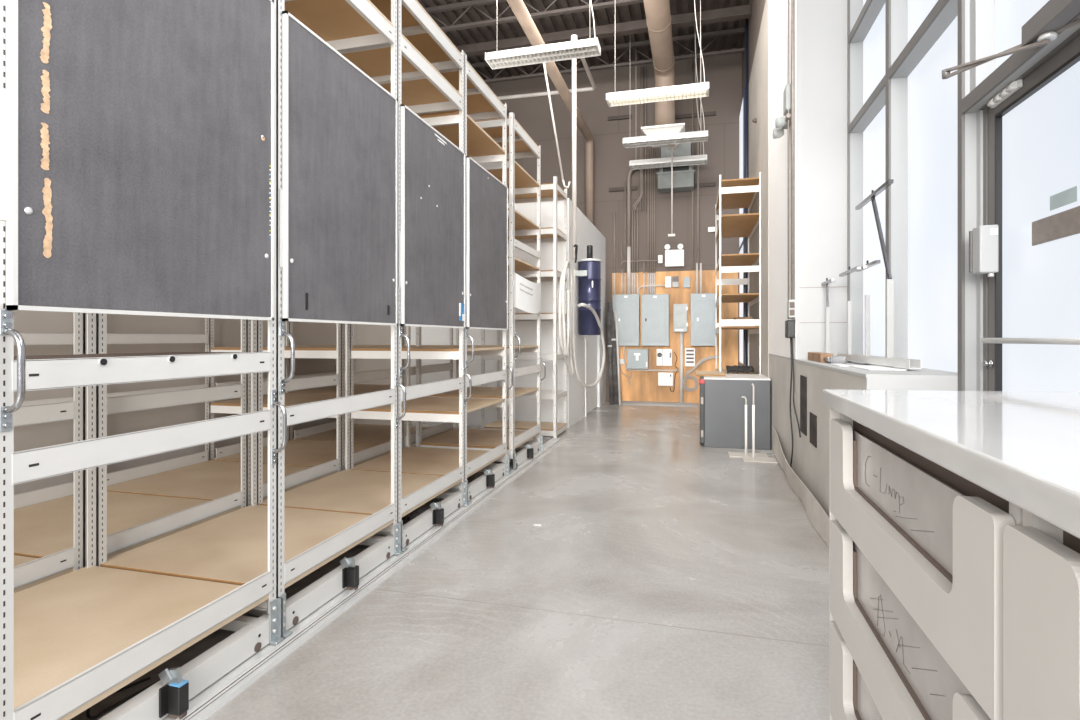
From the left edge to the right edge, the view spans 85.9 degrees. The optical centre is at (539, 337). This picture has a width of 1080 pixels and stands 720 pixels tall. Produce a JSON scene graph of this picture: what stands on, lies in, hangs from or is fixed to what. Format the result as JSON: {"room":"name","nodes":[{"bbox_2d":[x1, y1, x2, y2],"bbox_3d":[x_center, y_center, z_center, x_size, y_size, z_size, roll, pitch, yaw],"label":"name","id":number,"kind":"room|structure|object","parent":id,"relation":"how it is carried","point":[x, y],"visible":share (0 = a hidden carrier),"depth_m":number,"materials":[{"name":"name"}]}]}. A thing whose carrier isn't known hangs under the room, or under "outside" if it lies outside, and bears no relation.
{"room":"storage room","nodes":[
{"label":"storage room","id":0,"kind":"room"},
{"bbox_2d":[14,305,405,494],"bbox_3d":[-2.949,-0.320,3.880,0.120,2.940,8.350,0,0,15],"label":"wall","id":1,"kind":"structure","parent":0,"point":[227,332],"depth_m":4.25,"materials":[{"name":"beige paint"}]},
{"bbox_2d":[411,198,605,427],"bbox_3d":[-0.310,-0.320,9.149,2.220,2.940,3.200,0,0,15],"label":"wall partition","id":2,"kind":"structure","parent":0,"point":[587,233],"depth_m":7.52,"materials":[{"name":"white paint"}]},
{"bbox_2d":[498,35,595,258],"bbox_3d":[-0.552,-2.429,8.404,2.542,2.858,1.620,0,0,15],"label":"pipe","id":3,"kind":"object","parent":2,"relation":"attached to","point":[574,90],"visible":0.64,"depth_m":7.32,"materials":[{"name":"metal"}]},
{"bbox_2d":[507,0,593,224],"bbox_3d":[-0.049,-2.676,6.863,0.146,1.853,7.223,0,0,15],"label":"drain pipe","id":4,"kind":"object","parent":2,"relation":"attached to","point":[518,7],"visible":0.95,"depth_m":8.33,"materials":[{"name":"metal"}]},
{"bbox_2d":[573,244,577,262],"bbox_3d":[0.439,-1.022,7.021,0.044,0.229,0.200,0,0,15],"label":"hook","id":5,"kind":"object","parent":2,"relation":"attached to","point":[575,245],"visible":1,"depth_m":7.04,"materials":[{"name":"black metal"}]},
{"bbox_2d":[558,261,572,374],"bbox_3d":[0.309,-0.220,6.617,0.080,1.327,0.608,0,0,15],"label":"hose","id":6,"kind":"object","parent":5,"relation":"hanging from","point":[566,345],"visible":1,"depth_m":6.54,"materials":[{"name":"plastic"}]},
{"bbox_2d":[575,245,600,334],"bbox_3d":[0.673,-0.655,7.940,0.330,1.230,0.360,0,0,15],"label":"canister","id":7,"kind":"object","parent":2,"relation":"attached to","point":[589,272],"visible":0.94,"depth_m":7.83,"materials":[{"name":"blue metal"}]},
{"bbox_2d":[572,270,604,387],"bbox_3d":[0.663,-0.092,7.574,0.177,1.485,1.267,0,0,20],"label":"hose","id":8,"kind":"object","parent":7,"relation":"attached to","point":[581,382],"visible":0.91,"depth_m":7.12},
{"bbox_2d":[585,335,599,416],"bbox_3d":[0.784,0.085,9.107,0.115,2.130,1.250,0,0,15],"label":"door","id":9,"kind":"structure","parent":2,"relation":"in","point":[592,342],"depth_m":9.20,"materials":[{"name":"white paint"}]},
{"bbox_2d":[206,402,828,719],"bbox_3d":[-1.509,1.200,3.801,8.100,0.100,14.550,0,0,15],"label":"floor","id":10,"kind":"structure","parent":0,"point":[664,575],"depth_m":2.48,"materials":[{"name":"concrete"}]},
{"bbox_2d":[14,313,83,592],"bbox_3d":[-2.636,-0.405,2.170,1.217,3.110,0.924,0,0,15],"label":"bay","id":11,"kind":"object","parent":10,"relation":"on","point":[29,572],"visible":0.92,"depth_m":2.39,"materials":[{"name":"metal"}]},
{"bbox_2d":[14,313,246,566],"bbox_3d":[-2.396,-0.405,3.059,1.217,3.110,0.924,0,0,15],"label":"bay","id":12,"kind":"object","parent":10,"relation":"on","point":[43,517],"visible":0.29,"depth_m":3.05,"materials":[{"name":"metal"}]},
{"bbox_2d":[70,629,235,719],"bbox_3d":[-1.557,1.138,1.903,0.800,0.024,0.889,0,0,15],"label":"deck plate","id":13,"kind":"object","parent":10,"relation":"on","point":[214,638],"visible":0.02,"depth_m":1.96,"materials":[{"name":"metal"}]},
{"bbox_2d":[86,677,160,719],"bbox_3d":[-1.252,1.115,1.948,0.097,0.008,0.512,0,0,24],"label":"cable","id":14,"kind":"object","parent":13,"relation":"on","point":[89,717],"visible":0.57,"depth_m":1.80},
{"bbox_2d":[107,318,340,505],"bbox_3d":[-2.155,-0.405,3.948,1.217,3.110,0.924,0,0,15],"label":"bay","id":15,"kind":"object","parent":10,"relation":"on","point":[191,476],"visible":0.25,"depth_m":3.93,"materials":[{"name":"metal"}]},
{"bbox_2d":[242,545,367,617],"bbox_3d":[-1.320,1.138,2.777,0.800,0.024,0.889,0,0,15],"label":"deck plate","id":16,"kind":"object","parent":10,"relation":"on","point":[328,567],"visible":0.02,"depth_m":2.77,"materials":[{"name":"metal"}]},
{"bbox_2d":[210,314,402,470],"bbox_3d":[-1.914,-0.405,4.837,1.217,3.110,0.924,0,0,15],"label":"bay","id":17,"kind":"object","parent":10,"relation":"on","point":[296,453],"visible":0.27,"depth_m":4.61,"materials":[{"name":"metal"}]},
{"bbox_2d":[162,438,566,719],"bbox_3d":[-0.646,1.143,3.412,0.170,0.014,6.650,0,0,15],"label":"floor track","id":18,"kind":"object","parent":10,"relation":"on","point":[208,701],"visible":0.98,"depth_m":2.40,"materials":[{"name":"metal"}]},
{"bbox_2d":[0,0,286,719],"bbox_3d":[-1.539,-0.402,1.873,0.990,3.116,0.928,0,0,15],"label":"shelving unit","id":19,"kind":"object","parent":18,"relation":"on","point":[138,138],"visible":1,"depth_m":1.69,"materials":[{"name":"white metal"}]},
{"bbox_2d":[97,0,405,638],"bbox_3d":[-1.298,-0.402,2.762,0.990,3.116,0.928,0,0,15],"label":"shelving unit","id":20,"kind":"object","parent":18,"relation":"on","point":[337,127],"visible":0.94,"depth_m":2.57,"materials":[{"name":"metal"}]},
{"bbox_2d":[257,0,471,551],"bbox_3d":[-1.058,-0.402,3.651,0.990,3.116,0.928,0,0,15],"label":"shelving unit","id":21,"kind":"object","parent":18,"relation":"on","point":[431,168],"visible":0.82,"depth_m":3.48,"materials":[{"name":"metal"}]},
{"bbox_2d":[350,53,512,503],"bbox_3d":[-0.817,-0.402,4.540,0.990,3.116,0.928,0,0,15],"label":"shelving unit","id":22,"kind":"object","parent":18,"relation":"on","point":[486,196],"visible":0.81,"depth_m":4.39,"materials":[{"name":"metal"}]},
{"bbox_2d":[416,112,545,469],"bbox_3d":[-0.533,-0.402,5.591,0.990,3.116,0.928,0,0,15],"label":"shelving unit","id":23,"kind":"object","parent":18,"relation":"on","point":[520,144],"visible":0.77,"depth_m":5.40,"materials":[{"name":"metal"}]},
{"bbox_2d":[515,273,540,313],"bbox_3d":[-0.081,-0.401,5.487,0.044,0.339,0.870,0,0,15],"label":"paper sheet","id":24,"kind":"object","parent":23,"relation":"attached to","point":[527,293],"visible":1,"depth_m":5.32,"materials":[{"name":"paper"}]},
{"bbox_2d":[289,321,452,447],"bbox_3d":[-1.652,-0.405,5.807,1.217,3.110,1.092,0,0,15],"label":"bay","id":25,"kind":"object","parent":10,"relation":"on","point":[374,434],"visible":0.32,"depth_m":5.73,"materials":[{"name":"metal"}]},
{"bbox_2d":[357,500,440,546],"bbox_3d":[-1.084,1.138,3.651,0.800,0.024,0.889,0,0,15],"label":"deck plate","id":26,"kind":"object","parent":10,"relation":"on","point":[428,503],"visible":0.02,"depth_m":3.92,"materials":[{"name":"metal"}]},
{"bbox_2d":[402,505,427,523],"bbox_3d":[-0.774,1.096,3.606,0.168,0.077,0.276,0,0,15],"label":"rag","id":27,"kind":"object","parent":26,"relation":"on","point":[421,509],"visible":0.45,"depth_m":3.54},
{"bbox_2d":[481,176,566,437],"bbox_3d":[-0.180,-0.350,7.026,0.920,3.000,0.570,0,0,15],"label":"shelving rack","id":28,"kind":"object","parent":10,"relation":"on","point":[553,192],"visible":0.58,"depth_m":6.86,"materials":[{"name":"metal"}]},
{"bbox_2d":[543,63,569,187],"bbox_3d":[0.171,-2.660,7.035,0.501,1.613,0.081,0,0,-42],"label":"pole","id":29,"kind":"object","parent":28,"relation":"on","point":[544,66],"visible":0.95,"depth_m":7.04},
{"bbox_2d":[607,312,613,404],"bbox_3d":[1.221,0.350,10.076,0.077,1.607,0.240,0,0,-16],"label":"rolled mat","id":30,"kind":"object","parent":10,"relation":"on","point":[611,391],"visible":1,"depth_m":10.05,"materials":[{"name":"white plastic"}]},
{"bbox_2d":[608,302,618,403],"bbox_3d":[1.295,0.265,10.190,0.130,1.783,0.312,0,0,-21],"label":"rolled mat","id":31,"kind":"object","parent":10,"relation":"on","point":[610,305],"visible":0.62,"depth_m":10.13,"materials":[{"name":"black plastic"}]},
{"bbox_2d":[615,309,620,405],"bbox_3d":[1.349,0.320,10.036,0.040,1.668,0.378,0,0,-4],"label":"rolled mat","id":32,"kind":"object","parent":10,"relation":"on","point":[616,318],"visible":1,"depth_m":10.01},
{"bbox_2d":[699,374,770,449],"bbox_3d":[2.128,0.785,6.425,0.710,0.730,0.805,0,0,15],"label":"base cabinet","id":33,"kind":"object","parent":10,"relation":"on","point":[722,404],"visible":0.88,"depth_m":6.04,"materials":[{"name":"grey metal"}]},
{"bbox_2d":[696,371,725,375],"bbox_3d":[1.956,0.408,6.671,0.310,0.020,0.680,0,0,15],"label":"board","id":34,"kind":"object","parent":33,"relation":"on","point":[698,373],"visible":1,"depth_m":6.50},
{"bbox_2d":[715,172,760,373],"bbox_3d":[2.579,-0.400,7.642,0.468,3.100,1.606,0,0,15],"label":"shelving rack","id":35,"kind":"object","parent":10,"relation":"on","point":[732,193],"visible":0.83,"depth_m":7.17,"materials":[{"name":"metal"}]},
{"bbox_2d":[726,365,754,372],"bbox_3d":[2.488,0.391,7.221,0.326,0.092,0.264,0,0,15],"label":"cables","id":36,"kind":"object","parent":35,"relation":"on","point":[735,368],"visible":1,"depth_m":7.15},
{"bbox_2d":[745,19,747,365],"bbox_3d":[3.040,-1.860,8.522,0.040,6.020,0.040,0,0,15],"label":"pipe","id":37,"kind":"object","parent":10,"relation":"on","point":[746,20],"visible":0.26,"depth_m":8.51,"materials":[{"name":"metal"}]},
{"bbox_2d":[728,383,777,462],"bbox_3d":[2.034,0.788,5.562,0.420,0.724,0.400,0,0,15],"label":"display stand","id":38,"kind":"object","parent":10,"relation":"on","point":[747,457],"visible":1,"depth_m":5.49,"materials":[{"name":"metal"}]},
{"bbox_2d":[829,408,1021,719],"bbox_3d":[0.938,0.654,0.872,0.764,0.991,0.777,0,0,15],"label":"base cabinet","id":39,"kind":"object","parent":10,"relation":"on","point":[916,545],"visible":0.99,"depth_m":0.89,"materials":[{"name":"white laminate"}]},
{"bbox_2d":[823,389,1079,538],"bbox_3d":[0.789,0.138,0.304,0.796,0.036,2.199,0,0,15],"label":"countertop","id":40,"kind":"structure","parent":39,"relation":"on","point":[1021,447],"depth_m":0.74,"materials":[{"name":"stone"}]},
{"bbox_2d":[1003,509,1079,719],"bbox_3d":[0.734,0.654,0.116,0.764,0.991,0.773,0,0,15],"label":"base cabinet","id":41,"kind":"object","parent":10,"relation":"on","point":[1041,560],"visible":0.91,"depth_m":0.52,"materials":[{"name":"white laminate"}]},
{"bbox_2d":[418,0,748,79],"bbox_3d":[-1.117,-4.920,5.249,8.100,0.100,11.550,0,0,15],"label":"ceiling","id":42,"kind":"structure","parent":0,"point":[631,12],"depth_m":9.10,"materials":[{"name":"metal"}]},
{"bbox_2d":[424,0,643,31],"bbox_3d":[-0.689,-4.690,8.319,7.123,0.360,0.070,0,0,15],"label":"joist","id":43,"kind":"object","parent":42,"relation":"attached to","point":[473,3],"visible":0.41,"depth_m":8.29,"materials":[{"name":"paint"}]},
{"bbox_2d":[485,0,600,69],"bbox_3d":[0.027,-3.948,6.261,1.232,1.845,0.238,0,0,15],"label":"fluorescent light","id":44,"kind":"object","parent":42,"relation":"hanging from","point":[591,47],"visible":1,"depth_m":6.24,"materials":[{"name":"white metal"}]},
{"bbox_2d":[471,28,744,83],"bbox_3d":[-0.218,-4.690,10.056,7.123,0.360,0.070,0,0,15],"label":"joist","id":45,"kind":"object","parent":42,"relation":"attached to","point":[716,34],"visible":0.49,"depth_m":9.56,"materials":[{"name":"paint"}]},
{"bbox_2d":[606,0,708,106],"bbox_3d":[1.447,-3.918,7.171,1.232,1.905,0.238,0,0,15],"label":"fluorescent light","id":46,"kind":"object","parent":42,"relation":"hanging from","point":[696,90],"visible":1,"depth_m":7.13,"materials":[{"name":"white metal"}]},
{"bbox_2d":[623,33,707,147],"bbox_3d":[1.895,-3.918,8.790,1.252,1.905,0.238,0,0,15],"label":"fluorescent light","id":47,"kind":"object","parent":42,"relation":"hanging from","point":[696,136],"visible":0.9,"depth_m":8.75,"materials":[{"name":"white metal"}]},
{"bbox_2d":[629,58,706,169],"bbox_3d":[2.096,-3.853,9.502,1.232,2.035,0.238,0,0,15],"label":"fluorescent light","id":48,"kind":"object","parent":42,"relation":"hanging from","point":[694,159],"visible":0.88,"depth_m":9.46,"materials":[{"name":"white plastic"}]},
{"bbox_2d":[486,48,741,404],"bbox_3d":[0.363,-1.900,10.717,8.100,6.100,0.220,0,0,15],"label":"wall","id":49,"kind":"structure","parent":0,"point":[723,73],"depth_m":10.20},
{"bbox_2d":[613,294,639,345],"bbox_3d":[1.517,-0.313,10.206,0.467,0.905,0.165,0,0,15],"label":"breaker panel","id":50,"kind":"object","parent":49,"relation":"attached to","point":[627,306],"visible":0.94,"depth_m":10.13,"materials":[{"name":"grey metal"}]},
{"bbox_2d":[627,247,630,293],"bbox_3d":[1.564,-1.191,10.216,0.062,0.824,0.064,0,0,15],"label":"conduit","id":51,"kind":"object","parent":49,"relation":"attached to","point":[628,248],"visible":1,"depth_m":10.19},
{"bbox_2d":[627,169,635,246],"bbox_3d":[1.824,-2.323,10.146,0.601,1.439,0.064,0,0,15],"label":"conduit","id":52,"kind":"object","parent":49,"relation":"attached to","point":[630,170],"visible":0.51,"depth_m":10.19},
{"bbox_2d":[632,210,632,272],"bbox_3d":[1.631,-1.700,10.219,0.021,1.110,0.022,0,0,15],"label":"conduit","id":53,"kind":"object","parent":49,"relation":"attached to","point":[632,210],"visible":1,"depth_m":10.21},
{"bbox_2d":[633,67,641,209],"bbox_3d":[1.709,-3.500,10.187,0.155,2.499,0.026,0,0,15],"label":"conduit","id":54,"kind":"object","parent":53,"relation":"attached to","point":[640,67],"visible":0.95,"depth_m":10.16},
{"bbox_2d":[627,349,648,368],"bbox_3d":[1.714,0.364,10.154,0.362,0.344,0.162,0,0,15],"label":"box","id":55,"kind":"object","parent":49,"relation":"attached to","point":[636,358],"visible":1,"depth_m":10.08,"materials":[{"name":"grey metal"}]},
{"bbox_2d":[642,67,643,209],"bbox_3d":[1.806,-3.497,10.171,0.019,2.505,0.020,0,0,15],"label":"conduit","id":56,"kind":"object","parent":49,"relation":"attached to","point":[643,67],"visible":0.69,"depth_m":10.17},
{"bbox_2d":[647,150,648,272],"bbox_3d":[1.893,-2.213,10.148,0.027,2.152,0.028,0,0,15],"label":"conduit","id":57,"kind":"object","parent":49,"relation":"attached to","point":[647,150],"visible":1,"depth_m":10.13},
{"bbox_2d":[650,146,650,272],"bbox_3d":[1.933,-2.298,10.137,0.023,2.324,0.024,0,0,15],"label":"conduit","id":58,"kind":"object","parent":49,"relation":"attached to","point":[650,146],"visible":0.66,"depth_m":10.13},
{"bbox_2d":[623,346,679,370],"bbox_3d":[1.943,0.358,10.134,0.980,0.435,0.026,0,0,15],"label":"conduit","id":59,"kind":"object","parent":49,"relation":"attached to","point":[623,346],"visible":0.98,"depth_m":10.19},
{"bbox_2d":[652,148,652,272],"bbox_3d":[1.966,-2.296,10.128,0.023,2.322,0.024,0,0,15],"label":"conduit","id":60,"kind":"object","parent":49,"relation":"attached to","point":[652,148],"visible":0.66,"depth_m":10.12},
{"bbox_2d":[654,150,654,272],"bbox_3d":[1.999,-2.207,10.119,0.023,2.146,0.024,0,0,15],"label":"conduit","id":61,"kind":"object","parent":49,"relation":"attached to","point":[654,150],"visible":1,"depth_m":10.11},
{"bbox_2d":[641,294,668,345],"bbox_3d":[2.003,-0.309,10.074,0.470,0.893,0.165,0,0,15],"label":"breaker panel","id":62,"kind":"object","parent":49,"relation":"attached to","point":[654,307],"visible":1,"depth_m":10.01,"materials":[{"name":"grey metal"}]},
{"bbox_2d":[621,401,697,406],"bbox_3d":[2.043,1.133,9.978,1.303,0.035,0.330,0,0,15],"label":"trim","id":63,"kind":"structure","parent":49,"relation":"attached to","point":[645,403],"depth_m":9.93,"materials":[{"name":"white paint"}]},
{"bbox_2d":[657,349,671,365],"bbox_3d":[2.158,0.337,10.066,0.263,0.292,0.100,0,0,15],"label":"control box","id":64,"kind":"object","parent":49,"relation":"attached to","point":[664,356],"visible":1,"depth_m":10.04,"materials":[{"name":"white plastic"}]},
{"bbox_2d":[658,372,672,385],"bbox_3d":[2.181,0.714,10.074,0.254,0.229,0.073,0,0,15],"label":"junction box","id":65,"kind":"object","parent":49,"relation":"attached to","point":[664,378],"visible":1,"depth_m":10.04,"materials":[{"name":"white plastic"}]},
{"bbox_2d":[664,244,683,266],"bbox_3d":[2.320,-1.426,10.020,0.328,0.387,0.105,0,0,15],"label":"emergency light","id":66,"kind":"object","parent":49,"relation":"attached to","point":[673,258],"visible":1,"depth_m":9.98,"materials":[{"name":"white plastic"}]},
{"bbox_2d":[656,143,694,192],"bbox_3d":[2.308,-2.946,9.844,0.625,0.837,0.430,0,0,15],"label":"heater","id":67,"kind":"object","parent":49,"relation":"attached to","point":[683,176],"visible":0.66,"depth_m":9.73,"materials":[{"name":"grey metal"}]},
{"bbox_2d":[663,165,688,171],"bbox_3d":[2.281,-2.828,9.742,0.428,0.117,0.020,0,0,15],"label":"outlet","id":68,"kind":"object","parent":67,"relation":"attached to","point":[677,168],"depth_m":9.73,"materials":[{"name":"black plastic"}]},
{"bbox_2d":[674,304,687,331],"bbox_3d":[2.420,-0.343,9.977,0.237,0.481,0.134,0,0,15],"label":"electrical box","id":69,"kind":"object","parent":49,"relation":"attached to","point":[680,310],"visible":1,"depth_m":9.92,"materials":[{"name":"white metal"}]},
{"bbox_2d":[680,332,682,402],"bbox_3d":[2.437,0.523,9.990,0.058,1.253,0.060,0,0,15],"label":"conduit","id":70,"kind":"object","parent":49,"relation":"attached to","point":[681,333],"visible":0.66,"depth_m":9.96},
{"bbox_2d":[685,348,694,365],"bbox_3d":[2.579,0.330,9.971,0.166,0.316,0.064,0,0,15],"label":"box","id":71,"kind":"object","parent":49,"relation":"attached to","point":[689,352],"visible":1,"depth_m":9.94,"materials":[{"name":"white plastic"}]},
{"bbox_2d":[682,376,697,391],"bbox_3d":[2.574,0.780,9.939,0.274,0.277,0.061,0,0,15],"label":"cable coil","id":72,"kind":"object","parent":49,"relation":"attached to","point":[686,377],"visible":1,"depth_m":9.93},
{"bbox_2d":[692,59,693,267],"bbox_3d":[2.620,-3.001,9.951,0.027,3.599,0.028,0,0,15],"label":"conduit","id":73,"kind":"object","parent":49,"relation":"attached to","point":[692,59],"visible":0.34,"depth_m":9.94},
{"bbox_2d":[675,111,715,118],"bbox_3d":[2.620,-3.829,9.981,0.783,0.060,0.038,0,0,15],"label":"channel","id":74,"kind":"object","parent":49,"relation":"attached to","point":[712,113],"visible":0.64,"depth_m":9.95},
{"bbox_2d":[697,58,698,263],"bbox_3d":[2.705,-3.033,9.928,0.034,3.533,0.036,0,0,15],"label":"conduit","id":75,"kind":"object","parent":49,"relation":"attached to","point":[697,58],"visible":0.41,"depth_m":9.91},
{"bbox_2d":[691,293,714,345],"bbox_3d":[2.783,-0.311,9.863,0.431,0.891,0.165,0,0,15],"label":"breaker panel","id":76,"kind":"object","parent":49,"relation":"attached to","point":[702,304],"visible":0.89,"depth_m":9.80,"materials":[{"name":"grey metal"}]},
{"bbox_2d":[742,0,865,516],"bbox_3d":[2.789,-1.900,6.127,0.717,6.100,7.415,0,0,15],"label":"wall","id":77,"kind":"structure","parent":0,"point":[779,345],"depth_m":5.51,"materials":[{"name":"white paint"}]},
{"bbox_2d":[456,4,750,56],"bbox_3d":[-0.497,-4.575,9.028,7.123,0.150,0.130,0,0,15],"label":"steel beam","id":78,"kind":"structure","parent":77,"relation":"attached to","point":[738,12],"depth_m":8.60,"materials":[{"name":"metal"}]},
{"bbox_2d":[641,0,684,147],"bbox_3d":[1.113,-3.763,6.024,0.650,1.426,7.210,0,0,15],"label":"air duct","id":79,"kind":"object","parent":78,"relation":"hanging from","point":[658,16],"visible":0.94,"depth_m":8.70,"materials":[{"name":"beige metal"}]},
{"bbox_2d":[641,123,684,147],"bbox_3d":[1.933,-3.130,9.055,0.650,0.160,0.660,0,0,15],"label":"diffuser","id":80,"kind":"object","parent":79,"relation":"attached to","point":[679,127],"depth_m":8.79,"materials":[{"name":"white plastic"}]},
{"bbox_2d":[667,144,676,236],"bbox_3d":[2.092,-2.342,9.193,0.140,1.471,0.120,0,0,15],"label":"hanging cord","id":81,"kind":"object","parent":79,"relation":"hanging from","point":[671,146],"visible":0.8,"depth_m":9.18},
{"bbox_2d":[773,84,790,138],"bbox_3d":[1.989,-1.847,4.743,0.125,0.345,0.335,0,0,15],"label":"emergency light","id":82,"kind":"object","parent":77,"relation":"attached to","point":[778,132],"visible":0.88,"depth_m":4.67,"materials":[{"name":"plastic"}]},
{"bbox_2d":[788,0,788,318],"bbox_3d":[1.981,-2.450,4.623,0.013,4.600,0.014,0,0,15],"label":"conduit","id":83,"kind":"object","parent":77,"relation":"attached to","point":[788,0],"visible":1,"depth_m":4.62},
{"bbox_2d":[787,300,794,317],"bbox_3d":[1.980,-0.230,4.569,0.050,0.140,0.105,0,0,15],"label":"outlet box","id":84,"kind":"object","parent":77,"relation":"attached to","point":[790,303],"visible":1,"depth_m":4.52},
{"bbox_2d":[785,320,794,337],"bbox_3d":[1.975,-0.070,4.578,0.065,0.140,0.110,0,0,15],"label":"power adapter","id":85,"kind":"object","parent":84,"relation":"attached to","point":[789,324],"visible":0.99,"depth_m":4.53,"materials":[{"name":"black plastic"}]},
{"bbox_2d":[789,338,800,466],"bbox_3d":[1.955,0.550,4.430,0.034,1.102,0.341,0,0,10],"label":"power cable","id":86,"kind":"object","parent":85,"relation":"hanging from","point":[791,339],"visible":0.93,"depth_m":4.56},
{"bbox_2d":[791,0,794,318],"bbox_3d":[1.987,-2.450,4.559,0.030,4.600,0.032,0,0,15],"label":"conduit","id":87,"kind":"object","parent":77,"relation":"attached to","point":[792,1],"visible":0.95,"depth_m":4.55,"materials":[{"name":"metal"}]},
{"bbox_2d":[772,425,828,546],"bbox_3d":[1.883,1.014,4.287,0.054,0.268,3.300,0,0,15],"label":"baseboard","id":88,"kind":"structure","parent":77,"relation":"attached to","point":[817,516],"depth_m":3.82,"materials":[{"name":"rubber"}]},
{"bbox_2d":[800,375,806,435],"bbox_3d":[1.902,0.480,4.175,0.016,0.412,0.243,0,0,15],"label":"vent","id":89,"kind":"object","parent":77,"relation":"in","point":[803,380],"depth_m":4.16,"materials":[{"name":"metal"}]},
{"bbox_2d":[810,412,816,447],"bbox_3d":[1.808,0.604,3.826,0.016,0.204,0.221,0,0,15],"label":"vent","id":90,"kind":"object","parent":77,"relation":"in","point":[813,418],"depth_m":3.80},
{"bbox_2d":[796,359,957,378],"bbox_3d":[1.961,0.172,3.497,0.481,0.015,1.925,0,0,15],"label":"window sill","id":91,"kind":"structure","parent":77,"relation":"on","point":[923,373],"depth_m":2.77,"materials":[{"name":"white paint"}]},
{"bbox_2d":[808,352,832,362],"bbox_3d":[1.983,0.135,4.110,0.080,0.060,0.470,0,0,15],"label":"wood block","id":92,"kind":"object","parent":91,"relation":"on","point":[813,356],"visible":0.84,"depth_m":3.98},
{"bbox_2d":[821,278,834,352],"bbox_3d":[2.128,-0.140,4.301,0.025,0.610,0.400,0,0,15],"label":"stand","id":93,"kind":"object","parent":91,"relation":"on","point":[827,281],"visible":0.69,"depth_m":4.28,"materials":[{"name":"metal"}]},
{"bbox_2d":[823,356,845,363],"bbox_3d":[1.916,0.140,3.776,0.094,0.050,0.190,0,0,15],"label":"brackets","id":94,"kind":"object","parent":91,"relation":"on","point":[833,359],"visible":0.99,"depth_m":3.69,"materials":[{"name":"silver metal"}]},
{"bbox_2d":[839,266,860,361],"bbox_3d":[2.103,-0.160,3.940,0.025,0.650,0.480,0,0,15],"label":"stand","id":95,"kind":"object","parent":91,"relation":"on","point":[849,303],"visible":0.95,"depth_m":3.93,"materials":[{"name":"metal"}]},
{"bbox_2d":[856,260,879,363],"bbox_3d":[2.050,-0.160,3.630,0.028,0.650,0.440,0,0,15],"label":"stand","id":96,"kind":"object","parent":91,"relation":"on","point":[867,265],"visible":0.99,"depth_m":3.62,"materials":[{"name":"metal"}]},
{"bbox_2d":[855,179,893,367],"bbox_3d":[2.009,-0.360,3.469,0.060,1.050,0.680,0,0,15],"label":"stand","id":97,"kind":"object","parent":91,"relation":"on","point":[889,281],"visible":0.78,"depth_m":3.25,"materials":[{"name":"metal"}]},
{"bbox_2d":[849,365,906,370],"bbox_3d":[1.824,0.162,3.158,0.170,0.005,0.450,0,0,15],"label":"paper slip","id":98,"kind":"object","parent":91,"relation":"on","point":[867,367],"visible":0.86,"depth_m":3.13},
{"bbox_2d":[837,353,920,368],"bbox_3d":[1.987,0.130,3.477,0.053,0.045,1.254,0,0,12],"label":"channel","id":99,"kind":"object","parent":91,"relation":"on","point":[877,360],"visible":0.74,"depth_m":3.20,"materials":[{"name":"metal"}]},
{"bbox_2d":[847,0,907,358],"bbox_3d":[2.259,-2.342,3.905,0.120,5.015,0.982,0,0,15],"label":"window","id":100,"kind":"structure","parent":77,"relation":"in","point":[877,30],"depth_m":4.00,"materials":[{"name":"clear glass"}]},
{"bbox_2d":[889,0,976,390],"bbox_3d":[2.006,-1.850,2.971,0.120,6.000,1.016,0,0,15],"label":"window","id":101,"kind":"structure","parent":77,"relation":"in","point":[942,140],"depth_m":2.92,"materials":[{"name":"clear glass"}]},
{"bbox_2d":[769,0,846,360],"bbox_3d":[2.557,-1.775,5.249,0.707,3.910,1.770,0,0,15],"label":"wall pier","id":102,"kind":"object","parent":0,"point":[821,25],"visible":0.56,"depth_m":4.44,"materials":[{"name":"white paint"}]},
{"bbox_2d":[866,378,957,390],"bbox_3d":[1.655,0.665,2.587,0.357,0.970,0.010,0,0,15],"label":"wall","id":103,"kind":"structure","parent":0,"point":[871,383],"depth_m":2.58,"materials":[{"name":"white paint"}]},
{"bbox_3d":[3.587,0.775,9.156,0.760,0.750,1.150,0,0,15],"label":"wall","id":104,"kind":"structure","parent":0,"visible":0},
{"bbox_2d":[739,88,744,364],"bbox_3d":[3.210,-1.665,9.216,0.040,4.130,1.170,0,0,15],"label":"window","id":105,"kind":"structure","parent":104,"relation":"in","point":[742,112],"depth_m":9.11,"materials":[{"name":"clear glass"}]},
{"bbox_3d":[1.204,1.000,-0.145,0.200,0.300,2.750,0,0,15],"label":"wall","id":106,"kind":"structure","parent":0,"visible":0},
{"bbox_3d":[1.172,-1.850,-0.110,0.120,6.000,2.801,0,0,15],"label":"window","id":107,"kind":"structure","parent":106,"relation":"in","visible":0},
{"bbox_2d":[962,0,1079,113],"bbox_3d":[1.699,-2.908,1.837,0.120,3.885,1.335,0,0,15],"label":"window","id":108,"kind":"structure","parent":107,"relation":"attached to","point":[995,25],"depth_m":2.35,"materials":[{"name":"clear glass"}]},
{"bbox_2d":[977,28,1079,391],"bbox_3d":[1.699,0.083,1.837,0.121,2.135,1.335,0,0,15],"label":"door","id":109,"kind":"structure","parent":108,"relation":"attached to","point":[1028,134],"depth_m":2.12,"materials":[{"name":"clear glass"}]},
{"bbox_2d":[969,225,997,276],"bbox_3d":[1.790,-0.346,2.335,0.075,0.204,0.086,0,0,15],"label":"sensor box","id":110,"kind":"object","parent":109,"relation":"attached to","point":[983,240],"visible":1,"depth_m":2.30,"materials":[{"name":"white plastic"}]},
{"bbox_2d":[942,0,1079,78],"bbox_3d":[1.587,-0.989,1.810,0.163,0.102,0.885,0,0,7],"label":"door closer","id":111,"kind":"structure","parent":109,"relation":"attached to","point":[1043,27],"depth_m":1.83,"materials":[{"name":"metal"}]},
{"bbox_2d":[1050,186,1076,210],"bbox_3d":[1.761,-0.469,1.953,0.001,0.050,0.150,0,0,15],"label":"sign","id":112,"kind":"object","parent":109,"relation":"attached to","point":[1063,198],"depth_m":1.95,"materials":[{"name":"grey plastic"}]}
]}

